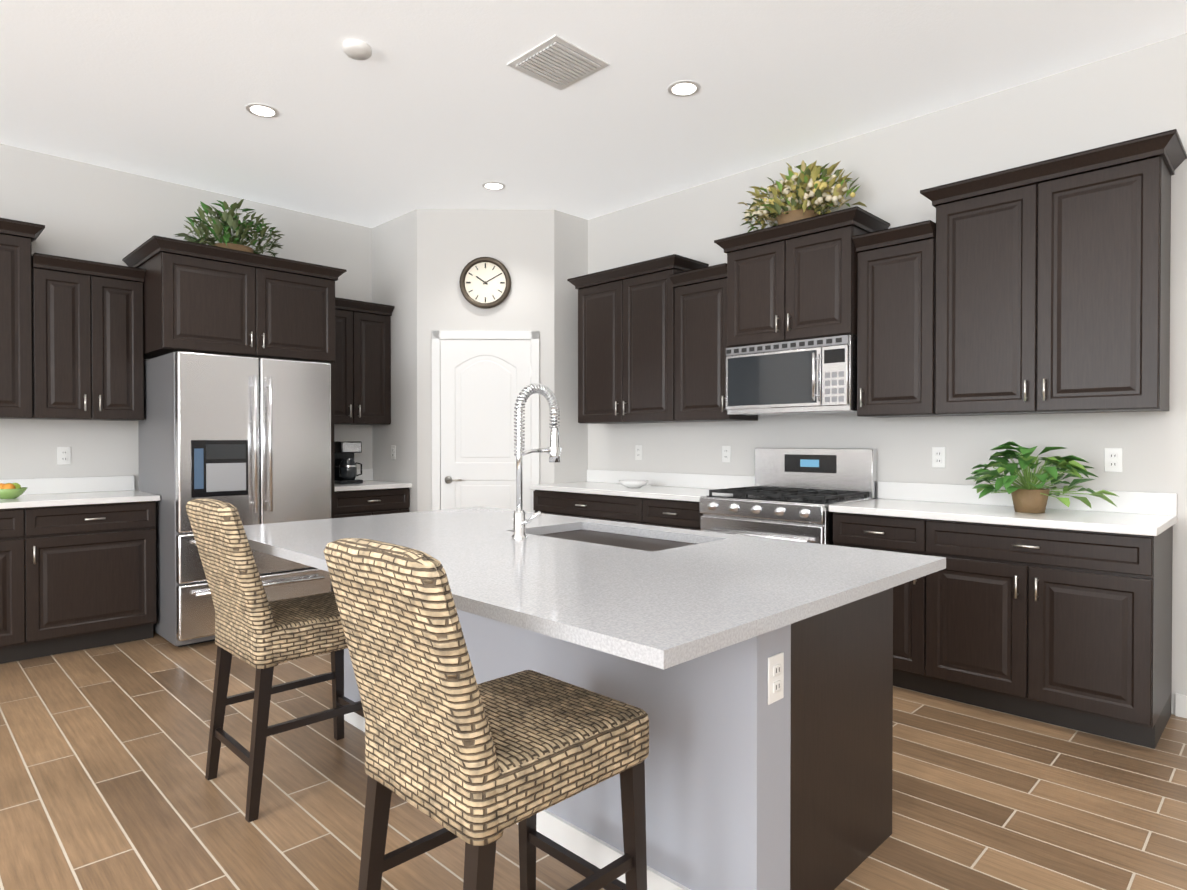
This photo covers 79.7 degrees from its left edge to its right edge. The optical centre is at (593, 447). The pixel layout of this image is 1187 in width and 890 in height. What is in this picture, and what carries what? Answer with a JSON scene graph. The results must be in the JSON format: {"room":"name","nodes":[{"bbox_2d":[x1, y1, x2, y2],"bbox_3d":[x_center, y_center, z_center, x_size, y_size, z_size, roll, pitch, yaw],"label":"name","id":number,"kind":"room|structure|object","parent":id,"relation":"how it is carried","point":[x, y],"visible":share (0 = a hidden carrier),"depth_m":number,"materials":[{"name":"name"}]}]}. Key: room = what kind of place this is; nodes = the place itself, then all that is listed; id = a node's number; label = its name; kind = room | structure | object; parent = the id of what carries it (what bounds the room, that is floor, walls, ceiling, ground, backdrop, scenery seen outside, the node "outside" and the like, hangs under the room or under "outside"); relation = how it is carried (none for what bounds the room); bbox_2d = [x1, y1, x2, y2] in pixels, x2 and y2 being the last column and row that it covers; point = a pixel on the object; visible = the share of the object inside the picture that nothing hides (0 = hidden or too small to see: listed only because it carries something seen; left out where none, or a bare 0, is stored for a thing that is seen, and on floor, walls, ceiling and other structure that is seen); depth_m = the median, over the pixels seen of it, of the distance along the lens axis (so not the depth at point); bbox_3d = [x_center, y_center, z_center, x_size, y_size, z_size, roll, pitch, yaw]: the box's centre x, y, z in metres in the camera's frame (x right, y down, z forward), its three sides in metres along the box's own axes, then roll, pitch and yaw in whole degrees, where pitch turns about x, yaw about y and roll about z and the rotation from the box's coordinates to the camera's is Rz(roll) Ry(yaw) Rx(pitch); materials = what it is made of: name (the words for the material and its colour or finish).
{"room":"kitchen","nodes":[
{"label":"kitchen","id":0,"kind":"room"},
{"bbox_2d":[0,143,371,490],"bbox_3d":[-4.183,-0.323,3.854,0.100,3.050,8.670,1,1,45],"label":"wall","id":1,"kind":"structure","parent":0,"point":[86,211],"depth_m":4.73,"materials":[{"name":"white paint"}]},
{"bbox_2d":[0,218,35,418],"bbox_3d":[-3.741,-0.737,3.986,0.327,1.134,0.905,1,1,45],"label":"upper cabinet","id":2,"kind":"object","parent":1,"relation":"attached to","point":[17,238],"depth_m":4.14,"materials":[{"name":"brown wood"}]},
{"bbox_2d":[57,447,70,464],"bbox_3d":[-3.399,0.056,4.566,0.008,0.114,0.070,1,1,45],"label":"electrical outlet","id":3,"kind":"object","parent":1,"relation":"attached to","point":[63,455],"visible":1,"depth_m":4.56,"materials":[{"name":"white plastic"}]},
{"bbox_2d":[0,475,134,494],"bbox_3d":[-3.996,0.251,3.958,0.018,0.100,2.474,1,1,45],"label":"backsplash","id":4,"kind":"structure","parent":1,"relation":"attached to","point":[100,483],"depth_m":4.59,"materials":[{"name":"white stone"}]},
{"bbox_2d":[30,253,145,420],"bbox_3d":[-3.200,-0.656,4.491,0.381,0.965,0.565,1,1,45],"label":"upper cabinet","id":5,"kind":"object","parent":1,"relation":"attached to","point":[87,344],"visible":0.94,"depth_m":4.38,"materials":[{"name":"brown wood"}]},
{"bbox_2d":[122,235,346,362],"bbox_3d":[-2.469,-0.938,4.939,0.781,0.660,1.205,1,1,45],"label":"upper cabinet","id":6,"kind":"object","parent":1,"relation":"attached to","point":[202,298],"visible":0.96,"depth_m":4.61,"materials":[{"name":"brown wood"}]},
{"bbox_2d":[175,199,283,256],"bbox_3d":[-2.481,-1.489,4.873,0.488,0.441,0.693,1,1,45],"label":"potted plant","id":7,"kind":"object","parent":6,"relation":"on","point":[229,221],"visible":0.85,"depth_m":4.80,"materials":[{"name":"green plant"}]},
{"bbox_2d":[333,297,394,424],"bbox_3d":[-1.989,-0.667,5.706,0.381,0.965,0.655,1,1,45],"label":"upper cabinet","id":8,"kind":"object","parent":1,"relation":"attached to","point":[362,379],"visible":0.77,"depth_m":5.67,"materials":[{"name":"brown wood"}]},
{"bbox_2d":[372,209,587,511],"bbox_3d":[-0.969,-0.342,5.967,1.470,3.050,1.140,1,1,45],"label":"wall","id":9,"kind":"structure","parent":0,"point":[422,259],"depth_m":5.58,"materials":[{"name":"white paint"}]},
{"bbox_2d":[391,445,395,458],"bbox_3d":[-1.641,0.044,5.827,0.070,0.114,0.008,1,1,45],"label":"outlet","id":10,"kind":"object","parent":9,"relation":"attached to","point":[393,452],"visible":1,"depth_m":5.82,"materials":[{"name":"white plastic"}]},
{"bbox_2d":[459,257,510,308],"bbox_3d":[-0.844,-1.283,5.550,0.400,0.400,0.042,0,1,-1],"label":"wall clock","id":11,"kind":"object","parent":9,"relation":"attached to","point":[485,282],"visible":0.96,"depth_m":5.55,"materials":[{"name":"brown metal"}]},
{"bbox_2d":[432,331,538,511],"bbox_3d":[-0.845,0.139,5.575,0.596,2.095,0.611,1,1,45],"label":"door","id":12,"kind":"structure","parent":9,"relation":"attached to","point":[484,383],"depth_m":5.57,"materials":[{"name":"white wood"}]},
{"bbox_2d":[0,631,1186,889],"bbox_3d":[-0.655,1.263,0.339,10.080,0.060,8.890,1,1,45],"label":"floor","id":13,"kind":"structure","parent":0,"point":[106,783],"depth_m":2.46,"materials":[{"name":"brown tile"}]},
{"bbox_2d":[0,507,27,663],"bbox_3d":[-3.694,0.770,3.842,0.616,0.865,0.910,1,1,45],"label":"base cabinet","id":14,"kind":"object","parent":13,"relation":"on","point":[13,524],"depth_m":3.92,"materials":[{"name":"black wood"}]},
{"bbox_2d":[28,503,155,658],"bbox_3d":[-3.147,0.765,4.391,0.616,0.865,0.641,1,1,45],"label":"base cabinet","id":15,"kind":"object","parent":13,"relation":"on","point":[77,563],"depth_m":4.17,"materials":[{"name":"black wood"}]},
{"bbox_2d":[0,491,159,510],"bbox_3d":[-3.773,0.320,3.737,0.646,0.034,2.474,1,1,45],"label":"countertop","id":16,"kind":"structure","parent":15,"relation":"on","point":[66,498],"depth_m":4.21,"materials":[{"name":"white stone"}]},
{"bbox_2d":[0,483,27,498],"bbox_3d":[-3.395,0.254,4.125,0.180,0.090,0.180,1,1,45],"label":"fruit bowl","id":17,"kind":"object","parent":16,"relation":"on","point":[11,490],"visible":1,"depth_m":4.09,"materials":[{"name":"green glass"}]},
{"bbox_2d":[138,351,330,646],"bbox_3d":[-2.392,0.314,4.771,0.951,1.760,0.930,1,1,45],"label":"refrigerator","id":18,"kind":"object","parent":13,"relation":"on","point":[249,438],"visible":0.58,"depth_m":4.41,"materials":[{"name":"grey metal"}]},
{"bbox_2d":[186,498,363,822],"bbox_3d":[-1.108,0.695,2.613,0.450,1.036,0.600,1,1,45],"label":"counter stool","id":19,"kind":"object","parent":13,"relation":"on","point":[258,631],"visible":0.9,"depth_m":2.43,"materials":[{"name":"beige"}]},
{"bbox_2d":[327,362,334,591],"bbox_3d":[-2.126,0.289,5.354,0.696,1.798,0.040,1,1,45],"label":"end panel","id":20,"kind":"object","parent":13,"relation":"on","point":[332,450],"visible":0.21,"depth_m":5.11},
{"bbox_2d":[335,468,411,517],"bbox_3d":[-1.895,0.686,5.622,0.650,1.000,0.661,1,1,45],"label":"base cabinet","id":21,"kind":"object","parent":13,"relation":"on","point":[369,495],"visible":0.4,"depth_m":5.44,"materials":[{"name":"black wood"}]},
{"bbox_2d":[335,468,411,491],"bbox_3d":[-1.897,0.253,5.619,0.646,0.134,0.661,1,1,45],"label":"countertop","id":22,"kind":"structure","parent":21,"relation":"on","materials":[{"name":"white stone"}]},
{"bbox_2d":[334,441,362,483],"bbox_3d":[-1.939,0.120,5.600,0.220,0.330,0.206,1,1,45],"label":"coffee maker","id":23,"kind":"object","parent":22,"relation":"on","point":[345,468],"visible":0.83,"depth_m":5.52,"materials":[{"name":"black plastic"}]},
{"bbox_2d":[324,538,648,889],"bbox_3d":[-0.230,0.704,1.597,0.450,1.036,0.600,1,1,45],"label":"counter stool","id":24,"kind":"object","parent":13,"relation":"on","point":[454,748],"visible":1,"depth_m":1.45,"materials":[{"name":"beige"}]},
{"bbox_2d":[531,489,637,523],"bbox_3d":[0.137,0.757,5.253,1.100,0.865,0.596,1,1,45],"label":"base cabinet","id":25,"kind":"object","parent":13,"relation":"on","point":[582,505],"depth_m":5.01,"materials":[{"name":"black wood"}]},
{"bbox_2d":[530,481,727,500],"bbox_3d":[0.305,0.308,5.060,1.615,0.034,0.626,1,1,45],"label":"countertop","id":26,"kind":"structure","parent":25,"relation":"on","point":[603,488],"depth_m":4.90,"materials":[{"name":"white stone"}]},
{"bbox_2d":[619,480,648,487],"bbox_3d":[0.287,0.265,5.073,0.220,0.050,0.220,1,1,45],"label":"bowl","id":27,"kind":"object","parent":26,"relation":"on","point":[633,483],"visible":1,"depth_m":5.01,"materials":[{"name":"white ceramic"}]},
{"bbox_2d":[344,583,903,889],"bbox_3d":[-0.091,0.787,2.721,2.174,0.850,0.830,1,1,45],"label":"kitchen island","id":28,"kind":"object","parent":13,"relation":"on","point":[751,677],"depth_m":1.88,"materials":[{"name":"grey paint"}]},
{"bbox_2d":[243,515,870,670],"bbox_3d":[-0.432,0.346,2.304,2.350,0.032,0.800,1,1,45],"label":"island countertop","id":29,"kind":"structure","parent":28,"relation":"on","point":[661,610],"depth_m":1.74,"materials":[{"name":"white stone"}]},
{"bbox_2d":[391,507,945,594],"bbox_3d":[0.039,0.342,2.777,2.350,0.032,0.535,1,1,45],"label":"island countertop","id":30,"kind":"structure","parent":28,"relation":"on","point":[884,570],"depth_m":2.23,"materials":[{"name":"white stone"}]},
{"bbox_2d":[531,527,706,550],"bbox_3d":[0.069,0.468,2.666,0.774,0.242,0.444,1,1,45],"label":"sink","id":31,"kind":"object","parent":30,"relation":"in","point":[592,534],"depth_m":2.81,"materials":[{"name":"silver metal"}]},
{"bbox_2d":[638,497,702,530],"bbox_3d":[0.706,0.762,4.686,0.506,0.865,0.596,1,1,45],"label":"base cabinet","id":32,"kind":"object","parent":13,"relation":"on","point":[673,514],"depth_m":4.49,"materials":[{"name":"black wood"}]},
{"bbox_2d":[699,448,876,544],"bbox_3d":[1.125,0.604,4.177,0.785,1.190,0.723,1,1,45],"label":"gas range","id":33,"kind":"object","parent":13,"relation":"on","point":[792,494],"visible":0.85,"depth_m":4.13,"materials":[{"name":"silver metal"}]},
{"bbox_2d":[833,513,921,691],"bbox_3d":[1.625,0.770,3.770,0.470,0.865,0.596,1,1,45],"label":"base cabinet","id":34,"kind":"object","parent":13,"relation":"on","point":[892,534],"depth_m":3.49,"materials":[{"name":"black wood"}]},
{"bbox_2d":[918,521,1172,748],"bbox_3d":[2.096,0.774,3.301,0.861,0.865,0.596,1,1,45],"label":"base cabinet","id":35,"kind":"object","parent":13,"relation":"on","point":[1058,613],"depth_m":3.05,"materials":[{"name":"black wood"}]},
{"bbox_2d":[829,497,1176,536],"bbox_3d":[1.922,0.323,3.449,1.350,0.034,0.626,1,1,45],"label":"countertop","id":36,"kind":"structure","parent":35,"relation":"on","point":[1080,520],"depth_m":3.24,"materials":[{"name":"white stone"}]},
{"bbox_2d":[965,441,1117,512],"bbox_3d":[2.062,0.139,3.337,0.658,0.333,0.499,1,1,45],"label":"potted plant","id":37,"kind":"object","parent":36,"relation":"on","point":[1029,496],"visible":1,"depth_m":3.30,"materials":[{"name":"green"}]},
{"bbox_2d":[0,0,1186,227],"bbox_3d":[-0.655,-1.857,0.311,10.080,0.080,8.890,1,1,45],"label":"ceiling","id":38,"kind":"structure","parent":0,"point":[434,104],"depth_m":3.63,"materials":[{"name":"white paint"}]},
{"bbox_2d":[245,103,278,117],"bbox_3d":[-1.818,-1.846,3.905,0.170,0.003,0.170,1,1,45],"label":"recessed light","id":39,"kind":"object","parent":38,"relation":"in","point":[262,110],"visible":1,"depth_m":3.90,"materials":[{"name":"white"}]},
{"bbox_2d":[342,39,371,59],"bbox_3d":[-1.088,-1.825,3.277,0.130,0.033,0.130,1,1,45],"label":"smoke detector","id":40,"kind":"object","parent":38,"relation":"attached to","point":[356,49],"visible":1,"depth_m":3.25,"materials":[{"name":"white plastic"}]},
{"bbox_2d":[482,182,505,190],"bbox_3d":[-0.710,-1.856,5.059,0.170,0.003,0.170,1,1,45],"label":"recessed light","id":41,"kind":"object","parent":38,"relation":"in","point":[495,186],"visible":1,"depth_m":5.06,"materials":[{"name":"white"}]},
{"bbox_2d":[507,35,609,90],"bbox_3d":[-0.169,-1.836,3.420,0.350,0.015,0.350,1,1,45],"label":"ceiling vent","id":42,"kind":"object","parent":38,"relation":"in","point":[557,62],"visible":1,"depth_m":3.39,"materials":[{"name":"white metal"}]},
{"bbox_2d":[668,80,700,96],"bbox_3d":[0.467,-1.844,3.661,0.170,0.003,0.170,1,1,45],"label":"recessed light","id":43,"kind":"object","parent":38,"relation":"in","point":[685,88],"visible":1,"depth_m":3.65,"materials":[{"name":"white"}]},
{"bbox_2d":[588,33,1186,714],"bbox_3d":[2.447,-0.319,3.438,10.080,3.050,0.100,1,1,45],"label":"wall","id":44,"kind":"structure","parent":0,"point":[1142,91],"depth_m":3.83,"materials":[{"name":"white paint"}]},
{"bbox_2d":[567,254,708,423],"bbox_3d":[0.303,-0.733,5.225,1.045,1.105,0.381,1,1,45],"label":"upper cabinet","id":45,"kind":"object","parent":44,"relation":"attached to","point":[626,344],"visible":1,"depth_m":5.09,"materials":[{"name":"brown wood"}]},
{"bbox_2d":[635,445,641,459],"bbox_3d":[0.347,0.043,5.456,0.070,0.114,0.008,1,1,45],"label":"electrical outlet","id":46,"kind":"object","parent":44,"relation":"attached to","point":[638,452],"visible":1,"depth_m":5.46,"materials":[{"name":"white plastic"}]},
{"bbox_2d":[669,263,757,421],"bbox_3d":[0.797,-0.663,4.733,0.450,0.975,0.381,1,1,45],"label":"upper cabinet","id":47,"kind":"object","parent":44,"relation":"attached to","point":[700,338],"visible":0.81,"depth_m":4.64,"materials":[{"name":"brown wood"}]},
{"bbox_2d":[722,446,730,461],"bbox_3d":[0.913,0.048,4.891,0.070,0.114,0.008,1,1,45],"label":"electrical outlet","id":48,"kind":"object","parent":44,"relation":"attached to","point":[726,453],"visible":1,"depth_m":4.89,"materials":[{"name":"white plastic"}]},
{"bbox_2d":[714,206,889,347],"bbox_3d":[1.230,-0.954,4.265,0.920,0.665,0.431,1,1,45],"label":"upper cabinet","id":49,"kind":"object","parent":44,"relation":"attached to","point":[793,281],"visible":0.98,"depth_m":4.10,"materials":[{"name":"brown wood"}]},
{"bbox_2d":[726,335,856,415],"bbox_3d":[1.225,-0.409,4.265,0.800,0.415,0.445,1,1,45],"label":"microwave","id":50,"kind":"object","parent":49,"relation":"attached to","point":[809,376],"visible":0.98,"depth_m":4.09,"materials":[{"name":"silver metal"}]},
{"bbox_2d":[737,160,866,231],"bbox_3d":[1.222,-1.512,4.284,0.790,0.449,0.400,1,1,45],"label":"potted plant","id":51,"kind":"object","parent":49,"relation":"on","point":[804,192],"visible":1,"depth_m":4.17,"materials":[{"name":"green plant"}]},
{"bbox_2d":[587,469,1176,516],"bbox_3d":[1.281,0.246,4.516,3.765,0.100,0.018,1,1,45],"label":"backsplash","id":52,"kind":"structure","parent":44,"relation":"attached to","point":[1126,501],"depth_m":3.87,"materials":[{"name":"white stone"}]},
{"bbox_2d":[852,220,948,417],"bbox_3d":[1.681,-0.656,3.853,0.405,0.975,0.381,1,1,45],"label":"upper cabinet","id":53,"kind":"object","parent":44,"relation":"attached to","point":[896,293],"visible":0.88,"depth_m":3.75,"materials":[{"name":"brown wood"}]},
{"bbox_2d":[932,447,945,467],"bbox_3d":[1.898,0.056,3.910,0.070,0.114,0.008,1,1,45],"label":"electrical outlet","id":54,"kind":"object","parent":44,"relation":"attached to","point":[938,457],"visible":1,"depth_m":3.91,"materials":[{"name":"white plastic"}]},
{"bbox_2d":[920,129,1186,415],"bbox_3d":[2.147,-0.732,3.388,1.010,1.135,0.381,1,1,45],"label":"upper cabinet","id":55,"kind":"object","parent":44,"relation":"attached to","point":[1053,286],"visible":1,"depth_m":3.23,"materials":[{"name":"brown wood"}]},
{"bbox_2d":[1104,448,1122,471],"bbox_3d":[2.454,0.061,3.356,0.070,0.114,0.008,1,1,45],"label":"electrical outlet","id":56,"kind":"object","parent":44,"relation":"attached to","point":[1113,459],"visible":1,"depth_m":3.35,"materials":[{"name":"white plastic"}]},
{"bbox_2d":[1175,693,1186,717],"bbox_3d":[4.261,1.172,1.561,4.640,0.100,0.014,1,1,45],"label":"baseboard","id":57,"kind":"structure","parent":44,"relation":"attached to","point":[1180,705],"depth_m":3.17,"materials":[{"name":"white"}]}
]}

